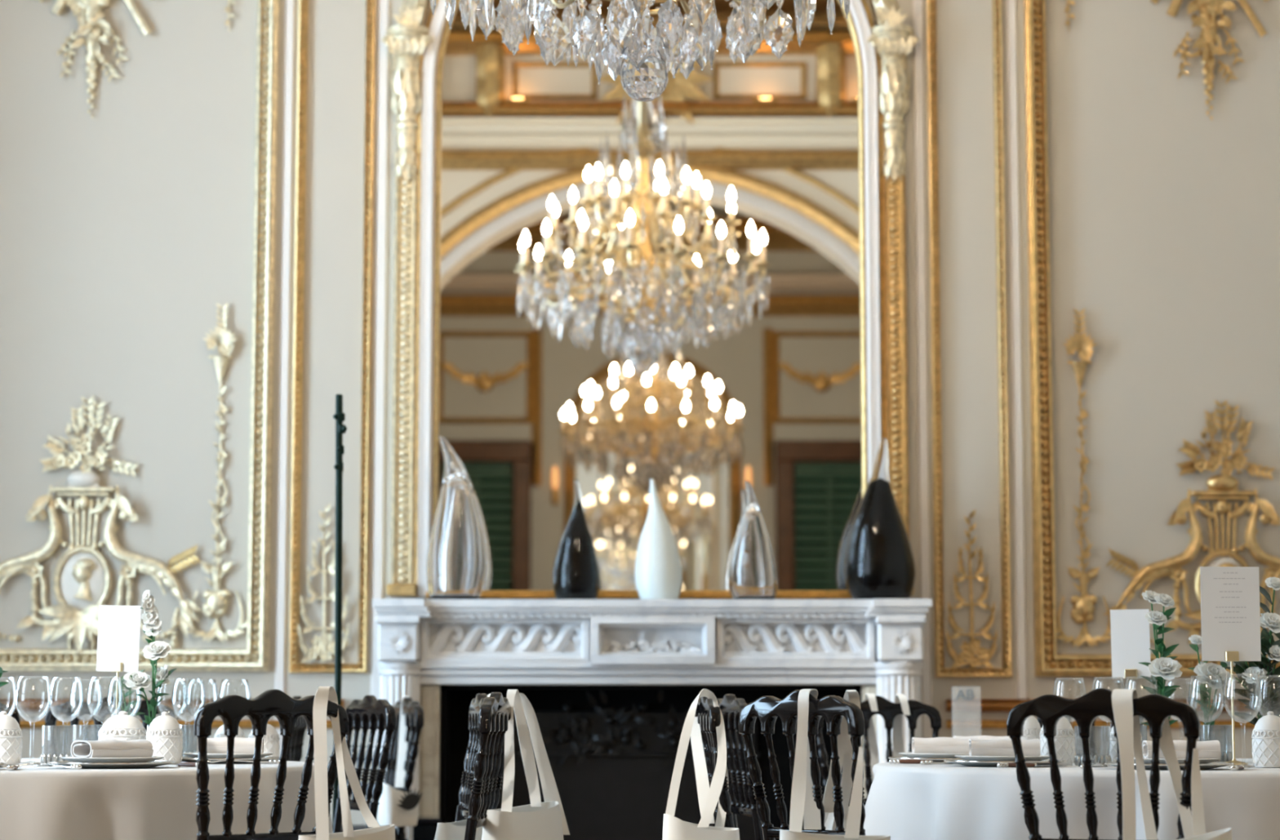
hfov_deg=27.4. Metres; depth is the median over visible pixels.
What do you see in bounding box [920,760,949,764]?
fork
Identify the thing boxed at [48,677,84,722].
bowl
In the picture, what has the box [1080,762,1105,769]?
fork
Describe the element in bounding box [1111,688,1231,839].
tote bag
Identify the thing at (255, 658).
trim
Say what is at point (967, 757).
dinner plate
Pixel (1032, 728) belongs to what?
lantern
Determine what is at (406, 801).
print
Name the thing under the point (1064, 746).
lantern
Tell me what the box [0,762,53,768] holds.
fork
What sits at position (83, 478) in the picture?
basket
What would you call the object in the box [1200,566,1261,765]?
card stand
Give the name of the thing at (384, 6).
trim
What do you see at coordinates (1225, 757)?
tumbler
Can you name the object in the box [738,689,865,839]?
banquet chair
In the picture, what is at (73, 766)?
fork
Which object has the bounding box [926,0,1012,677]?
trim
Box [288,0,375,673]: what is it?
trim
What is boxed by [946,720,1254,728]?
trim
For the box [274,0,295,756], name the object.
trim
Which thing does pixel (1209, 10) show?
wall ornament
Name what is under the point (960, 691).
sign
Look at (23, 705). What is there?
trim
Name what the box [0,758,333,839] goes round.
tablecloth
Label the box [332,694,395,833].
banquet chair
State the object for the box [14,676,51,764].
wine glass
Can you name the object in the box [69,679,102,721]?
wine glass
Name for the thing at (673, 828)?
tote bag
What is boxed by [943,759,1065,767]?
charger plate
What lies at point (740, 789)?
banquet chair
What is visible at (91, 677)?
wine glass
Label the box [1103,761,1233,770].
charger plate
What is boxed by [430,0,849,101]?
crystal chandelier
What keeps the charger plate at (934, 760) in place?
on the tablecloth at (904, 802)
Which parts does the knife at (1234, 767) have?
handle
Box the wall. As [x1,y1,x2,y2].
[0,0,1279,825]
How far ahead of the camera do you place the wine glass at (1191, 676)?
6.80 m
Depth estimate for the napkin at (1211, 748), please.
6.18 m
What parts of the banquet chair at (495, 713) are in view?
post, rail, crest rail, post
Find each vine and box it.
[177,302,253,642]
[1049,307,1111,648]
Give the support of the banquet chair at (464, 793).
on the floor
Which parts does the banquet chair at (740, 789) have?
crest rail, post, rail, post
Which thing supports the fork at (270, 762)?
on the tablecloth at (54, 802)
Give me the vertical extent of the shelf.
0.065 m
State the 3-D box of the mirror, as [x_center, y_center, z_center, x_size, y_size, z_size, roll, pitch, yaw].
[0.039,-0.843,10.115,2.081,3.061,0.176,0,-6,0]
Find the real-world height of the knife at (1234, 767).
0.014 m
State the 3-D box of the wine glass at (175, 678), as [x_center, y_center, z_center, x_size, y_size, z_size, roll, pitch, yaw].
[-1.261,0.836,7.312,0.095,0.228,0.095,0,-6,0]
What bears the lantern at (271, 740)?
on the tablecloth at (54, 802)
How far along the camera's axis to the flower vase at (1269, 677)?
6.95 m
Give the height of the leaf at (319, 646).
0.606 m
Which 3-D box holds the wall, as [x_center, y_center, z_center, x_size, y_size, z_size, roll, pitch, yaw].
[0.050,-0.865,10.309,7.500,5.750,0.300,0,-6,0]
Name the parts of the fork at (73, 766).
handle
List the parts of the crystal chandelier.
arm, arm, arm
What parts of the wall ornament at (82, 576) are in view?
cameo frame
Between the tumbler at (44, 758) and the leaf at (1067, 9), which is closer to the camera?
the tumbler at (44, 758)
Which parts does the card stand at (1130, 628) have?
stand rod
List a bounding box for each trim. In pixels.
[0,0,279,671]
[0,699,344,711]
[20,720,332,728]
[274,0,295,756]
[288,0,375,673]
[369,0,390,756]
[912,0,932,737]
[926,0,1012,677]
[946,699,1255,711]
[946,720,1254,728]
[1005,0,1027,699]
[1023,0,1279,676]
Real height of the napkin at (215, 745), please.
0.050 m
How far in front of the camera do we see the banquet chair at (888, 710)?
8.29 m
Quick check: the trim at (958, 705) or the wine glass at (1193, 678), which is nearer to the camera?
the wine glass at (1193, 678)
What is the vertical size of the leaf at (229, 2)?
0.389 m
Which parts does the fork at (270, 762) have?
handle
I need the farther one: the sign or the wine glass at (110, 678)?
the sign
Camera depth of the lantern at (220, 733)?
7.37 m
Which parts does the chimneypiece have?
wave panel, panel, wave panel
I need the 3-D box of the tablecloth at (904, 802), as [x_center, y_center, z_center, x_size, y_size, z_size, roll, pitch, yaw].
[1.506,1.262,6.822,1.900,0.728,1.866,0,-6,0]
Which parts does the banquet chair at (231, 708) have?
post, rail, crest rail, post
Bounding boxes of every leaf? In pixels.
[224,0,235,31]
[297,502,348,662]
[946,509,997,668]
[1064,0,1075,31]
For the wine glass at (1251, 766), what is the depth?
6.45 m
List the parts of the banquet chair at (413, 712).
post, crest rail, post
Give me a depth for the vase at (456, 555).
9.71 m
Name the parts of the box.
box lid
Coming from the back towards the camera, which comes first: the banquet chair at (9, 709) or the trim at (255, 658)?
the trim at (255, 658)
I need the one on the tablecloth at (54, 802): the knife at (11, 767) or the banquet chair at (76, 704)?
the knife at (11, 767)
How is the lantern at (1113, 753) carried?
on the tablecloth at (904, 802)
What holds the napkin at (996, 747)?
on the dinner plate at (967, 757)
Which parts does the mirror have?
rail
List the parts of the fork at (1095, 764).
handle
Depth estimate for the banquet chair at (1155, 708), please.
5.57 m
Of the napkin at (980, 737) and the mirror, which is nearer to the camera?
the napkin at (980, 737)
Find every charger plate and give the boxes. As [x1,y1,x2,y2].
[48,760,175,768]
[182,756,279,764]
[888,756,960,764]
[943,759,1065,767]
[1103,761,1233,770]
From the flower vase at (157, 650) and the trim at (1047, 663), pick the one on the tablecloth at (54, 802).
the flower vase at (157, 650)
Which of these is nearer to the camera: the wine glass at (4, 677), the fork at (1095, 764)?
the fork at (1095, 764)
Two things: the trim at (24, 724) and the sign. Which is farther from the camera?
the trim at (24, 724)
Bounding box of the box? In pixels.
[413,815,446,839]
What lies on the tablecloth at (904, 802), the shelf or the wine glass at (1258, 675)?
the wine glass at (1258, 675)
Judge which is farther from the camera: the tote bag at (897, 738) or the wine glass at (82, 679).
the tote bag at (897, 738)
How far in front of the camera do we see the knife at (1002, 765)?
6.37 m
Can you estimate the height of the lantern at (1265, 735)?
0.137 m
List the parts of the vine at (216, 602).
leafy stem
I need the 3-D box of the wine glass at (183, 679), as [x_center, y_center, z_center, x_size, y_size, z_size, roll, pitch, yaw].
[-1.349,0.862,7.551,0.095,0.228,0.095,0,-6,0]
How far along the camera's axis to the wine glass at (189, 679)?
7.58 m
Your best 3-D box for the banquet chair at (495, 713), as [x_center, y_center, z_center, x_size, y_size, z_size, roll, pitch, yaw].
[-0.576,1.168,6.751,0.440,0.929,0.412,-1,-6,5]
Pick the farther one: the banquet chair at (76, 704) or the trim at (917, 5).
the trim at (917, 5)
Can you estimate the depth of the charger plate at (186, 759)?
6.86 m
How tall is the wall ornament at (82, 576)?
0.990 m
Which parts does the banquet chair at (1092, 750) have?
crest rail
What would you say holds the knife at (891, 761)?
on the tablecloth at (904, 802)
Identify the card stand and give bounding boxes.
[96,605,141,715]
[1110,608,1151,688]
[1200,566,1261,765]
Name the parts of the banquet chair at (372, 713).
post, rail, crest rail, post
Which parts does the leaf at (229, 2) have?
stem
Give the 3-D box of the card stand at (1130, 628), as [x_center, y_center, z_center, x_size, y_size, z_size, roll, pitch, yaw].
[1.352,0.730,7.213,0.068,0.417,0.086,4,-8,-34]
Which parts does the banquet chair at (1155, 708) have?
post, rail, crest rail, post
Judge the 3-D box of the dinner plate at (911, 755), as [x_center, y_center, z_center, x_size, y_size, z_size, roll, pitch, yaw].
[0.812,0.895,6.974,0.248,0.018,0.248,0,-6,0]
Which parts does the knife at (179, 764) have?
handle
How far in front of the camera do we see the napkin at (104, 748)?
6.33 m
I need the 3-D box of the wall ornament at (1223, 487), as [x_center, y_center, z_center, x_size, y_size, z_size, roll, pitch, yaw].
[2.223,0.412,9.986,0.930,0.990,0.091,0,-6,-1]
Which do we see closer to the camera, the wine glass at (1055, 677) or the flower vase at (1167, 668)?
the flower vase at (1167, 668)
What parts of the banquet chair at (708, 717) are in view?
crest rail, post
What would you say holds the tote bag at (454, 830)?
hanging from the banquet chair at (464, 793)
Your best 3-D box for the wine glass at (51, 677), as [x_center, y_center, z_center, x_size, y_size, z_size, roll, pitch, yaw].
[-1.557,0.812,7.104,0.095,0.228,0.095,0,-6,0]
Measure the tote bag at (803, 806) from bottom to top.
0.688 m
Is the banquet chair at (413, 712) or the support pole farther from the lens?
the banquet chair at (413, 712)
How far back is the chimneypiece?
9.68 m
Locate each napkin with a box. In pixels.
[71,739,153,757]
[196,737,263,753]
[911,737,978,753]
[952,735,1011,739]
[968,738,1040,756]
[1142,740,1221,761]
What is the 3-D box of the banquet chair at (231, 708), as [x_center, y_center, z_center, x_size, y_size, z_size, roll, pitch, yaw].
[-0.964,1.081,5.964,0.412,0.929,0.440,6,-9,-44]
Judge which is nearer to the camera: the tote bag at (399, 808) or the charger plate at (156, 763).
the charger plate at (156, 763)
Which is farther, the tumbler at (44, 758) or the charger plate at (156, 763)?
the tumbler at (44, 758)
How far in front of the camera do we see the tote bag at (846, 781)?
6.28 m
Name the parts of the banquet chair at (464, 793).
rail, post, crest rail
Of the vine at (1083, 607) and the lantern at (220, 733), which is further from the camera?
the vine at (1083, 607)
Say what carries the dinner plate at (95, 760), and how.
on the charger plate at (156, 763)
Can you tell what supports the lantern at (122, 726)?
on the tablecloth at (54, 802)
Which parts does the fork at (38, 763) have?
handle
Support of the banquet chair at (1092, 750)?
on the floor
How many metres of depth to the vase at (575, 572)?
9.71 m
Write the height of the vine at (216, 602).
1.303 m
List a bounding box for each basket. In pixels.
[67,470,100,487]
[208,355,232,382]
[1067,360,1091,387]
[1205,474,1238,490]
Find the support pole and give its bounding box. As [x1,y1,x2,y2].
[332,394,346,828]
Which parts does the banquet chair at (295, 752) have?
post, crest rail, post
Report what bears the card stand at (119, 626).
on the tablecloth at (54, 802)
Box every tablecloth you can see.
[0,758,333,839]
[863,758,1279,839]
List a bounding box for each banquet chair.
[0,702,20,728]
[44,695,176,758]
[194,688,349,839]
[287,696,306,761]
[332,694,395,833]
[341,697,423,839]
[454,693,487,839]
[464,692,511,839]
[694,697,734,827]
[717,693,763,839]
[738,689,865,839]
[816,695,941,805]
[1006,688,1200,839]
[1036,715,1144,758]
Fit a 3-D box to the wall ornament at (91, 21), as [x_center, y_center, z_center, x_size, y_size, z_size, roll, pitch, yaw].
[-2.117,-1.525,10.198,0.480,0.713,0.067,0,-6,3]
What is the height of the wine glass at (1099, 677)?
0.228 m
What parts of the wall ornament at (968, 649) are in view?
stem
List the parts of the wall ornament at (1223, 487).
cameo frame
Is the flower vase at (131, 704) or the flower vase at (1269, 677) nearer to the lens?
the flower vase at (1269, 677)
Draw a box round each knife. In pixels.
[6,764,22,770]
[164,762,198,767]
[888,759,931,764]
[996,762,1072,768]
[1230,764,1250,770]
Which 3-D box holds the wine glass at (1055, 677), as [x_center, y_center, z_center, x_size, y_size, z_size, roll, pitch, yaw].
[1.182,0.824,7.203,0.095,0.228,0.095,0,-6,0]
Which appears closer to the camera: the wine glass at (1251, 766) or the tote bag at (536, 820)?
the wine glass at (1251, 766)
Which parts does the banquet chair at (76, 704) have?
post, crest rail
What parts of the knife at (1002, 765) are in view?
handle, blade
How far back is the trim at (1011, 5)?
10.08 m
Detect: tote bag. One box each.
[298,686,395,839]
[377,696,422,826]
[434,693,490,839]
[481,689,569,839]
[662,688,739,839]
[779,688,890,839]
[822,734,853,831]
[865,693,910,798]
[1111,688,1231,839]
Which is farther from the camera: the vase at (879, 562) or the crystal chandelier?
the vase at (879, 562)
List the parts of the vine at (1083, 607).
leafy stem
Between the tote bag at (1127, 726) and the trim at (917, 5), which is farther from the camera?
the trim at (917, 5)
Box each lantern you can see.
[0,711,22,765]
[97,711,146,740]
[146,711,182,764]
[213,724,245,737]
[248,724,279,756]
[1020,715,1041,740]
[1040,716,1075,764]
[1108,726,1142,762]
[1251,711,1279,768]
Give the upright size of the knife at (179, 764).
0.014 m
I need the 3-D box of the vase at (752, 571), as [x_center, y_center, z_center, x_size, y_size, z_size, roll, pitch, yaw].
[0.419,0.451,9.780,0.186,0.447,0.186,0,-6,0]
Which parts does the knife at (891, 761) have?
handle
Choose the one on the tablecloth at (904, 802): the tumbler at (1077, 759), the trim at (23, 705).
the tumbler at (1077, 759)
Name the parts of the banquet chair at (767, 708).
post, crest rail, rail, post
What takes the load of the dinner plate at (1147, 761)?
on the charger plate at (1212, 765)
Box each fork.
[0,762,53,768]
[31,763,81,769]
[207,759,279,764]
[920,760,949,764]
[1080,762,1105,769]
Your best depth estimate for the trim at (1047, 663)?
10.04 m
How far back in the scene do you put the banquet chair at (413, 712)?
9.02 m
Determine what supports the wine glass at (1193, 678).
on the tablecloth at (904, 802)
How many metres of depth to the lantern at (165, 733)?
6.82 m
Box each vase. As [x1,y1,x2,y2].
[0,666,8,687]
[111,670,144,716]
[124,590,176,731]
[426,435,485,599]
[551,480,599,599]
[635,479,682,599]
[727,480,777,599]
[843,438,915,599]
[1138,590,1182,725]
[1188,634,1235,741]
[1223,577,1279,724]
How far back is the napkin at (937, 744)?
6.93 m
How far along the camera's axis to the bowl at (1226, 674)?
6.46 m
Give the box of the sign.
[951,689,981,723]
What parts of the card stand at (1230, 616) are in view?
stand rod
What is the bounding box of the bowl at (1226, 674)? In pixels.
[1222,674,1262,723]
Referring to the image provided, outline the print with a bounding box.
[397,788,422,809]
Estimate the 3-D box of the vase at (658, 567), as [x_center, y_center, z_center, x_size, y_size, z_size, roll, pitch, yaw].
[0.069,0.447,9.780,0.176,0.455,0.176,0,-6,0]
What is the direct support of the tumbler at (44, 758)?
on the tablecloth at (54, 802)
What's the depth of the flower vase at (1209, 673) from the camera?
7.11 m
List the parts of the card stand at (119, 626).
stand rod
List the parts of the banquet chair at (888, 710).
post, rail, crest rail, post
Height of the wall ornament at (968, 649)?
0.606 m
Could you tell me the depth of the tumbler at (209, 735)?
7.13 m
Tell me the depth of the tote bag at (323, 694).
5.87 m
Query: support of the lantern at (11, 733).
on the tablecloth at (54, 802)
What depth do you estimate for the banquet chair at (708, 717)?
6.92 m
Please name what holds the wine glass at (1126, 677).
on the tablecloth at (904, 802)
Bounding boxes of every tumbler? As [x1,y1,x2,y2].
[40,725,76,763]
[182,735,209,756]
[1074,725,1111,767]
[1199,724,1232,762]
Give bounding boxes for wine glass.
[4,676,17,715]
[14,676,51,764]
[48,677,84,742]
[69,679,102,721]
[86,676,123,722]
[106,678,141,716]
[155,679,188,719]
[171,678,205,721]
[185,679,217,718]
[217,679,251,717]
[1053,677,1086,721]
[1091,676,1125,725]
[1124,676,1159,740]
[1164,678,1197,721]
[1187,675,1225,722]
[1222,674,1262,768]
[1254,675,1263,716]
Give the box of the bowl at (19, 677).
[14,676,51,722]
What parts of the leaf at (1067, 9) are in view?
stem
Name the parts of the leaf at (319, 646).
stem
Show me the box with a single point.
(425, 828)
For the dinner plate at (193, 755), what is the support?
on the charger plate at (186, 759)
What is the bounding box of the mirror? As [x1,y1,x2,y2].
[381,0,919,599]
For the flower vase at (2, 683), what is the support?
on the tablecloth at (54, 802)
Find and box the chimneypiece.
[372,598,932,839]
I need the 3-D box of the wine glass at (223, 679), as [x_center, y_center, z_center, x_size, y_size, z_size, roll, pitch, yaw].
[-1.176,0.868,7.601,0.095,0.228,0.095,0,-6,0]
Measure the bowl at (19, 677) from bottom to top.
0.120 m
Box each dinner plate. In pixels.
[60,755,164,763]
[182,752,273,758]
[898,752,968,758]
[954,755,1049,761]
[1115,757,1221,764]
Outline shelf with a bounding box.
[372,598,932,617]
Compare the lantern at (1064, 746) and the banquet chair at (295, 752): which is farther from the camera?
the banquet chair at (295, 752)

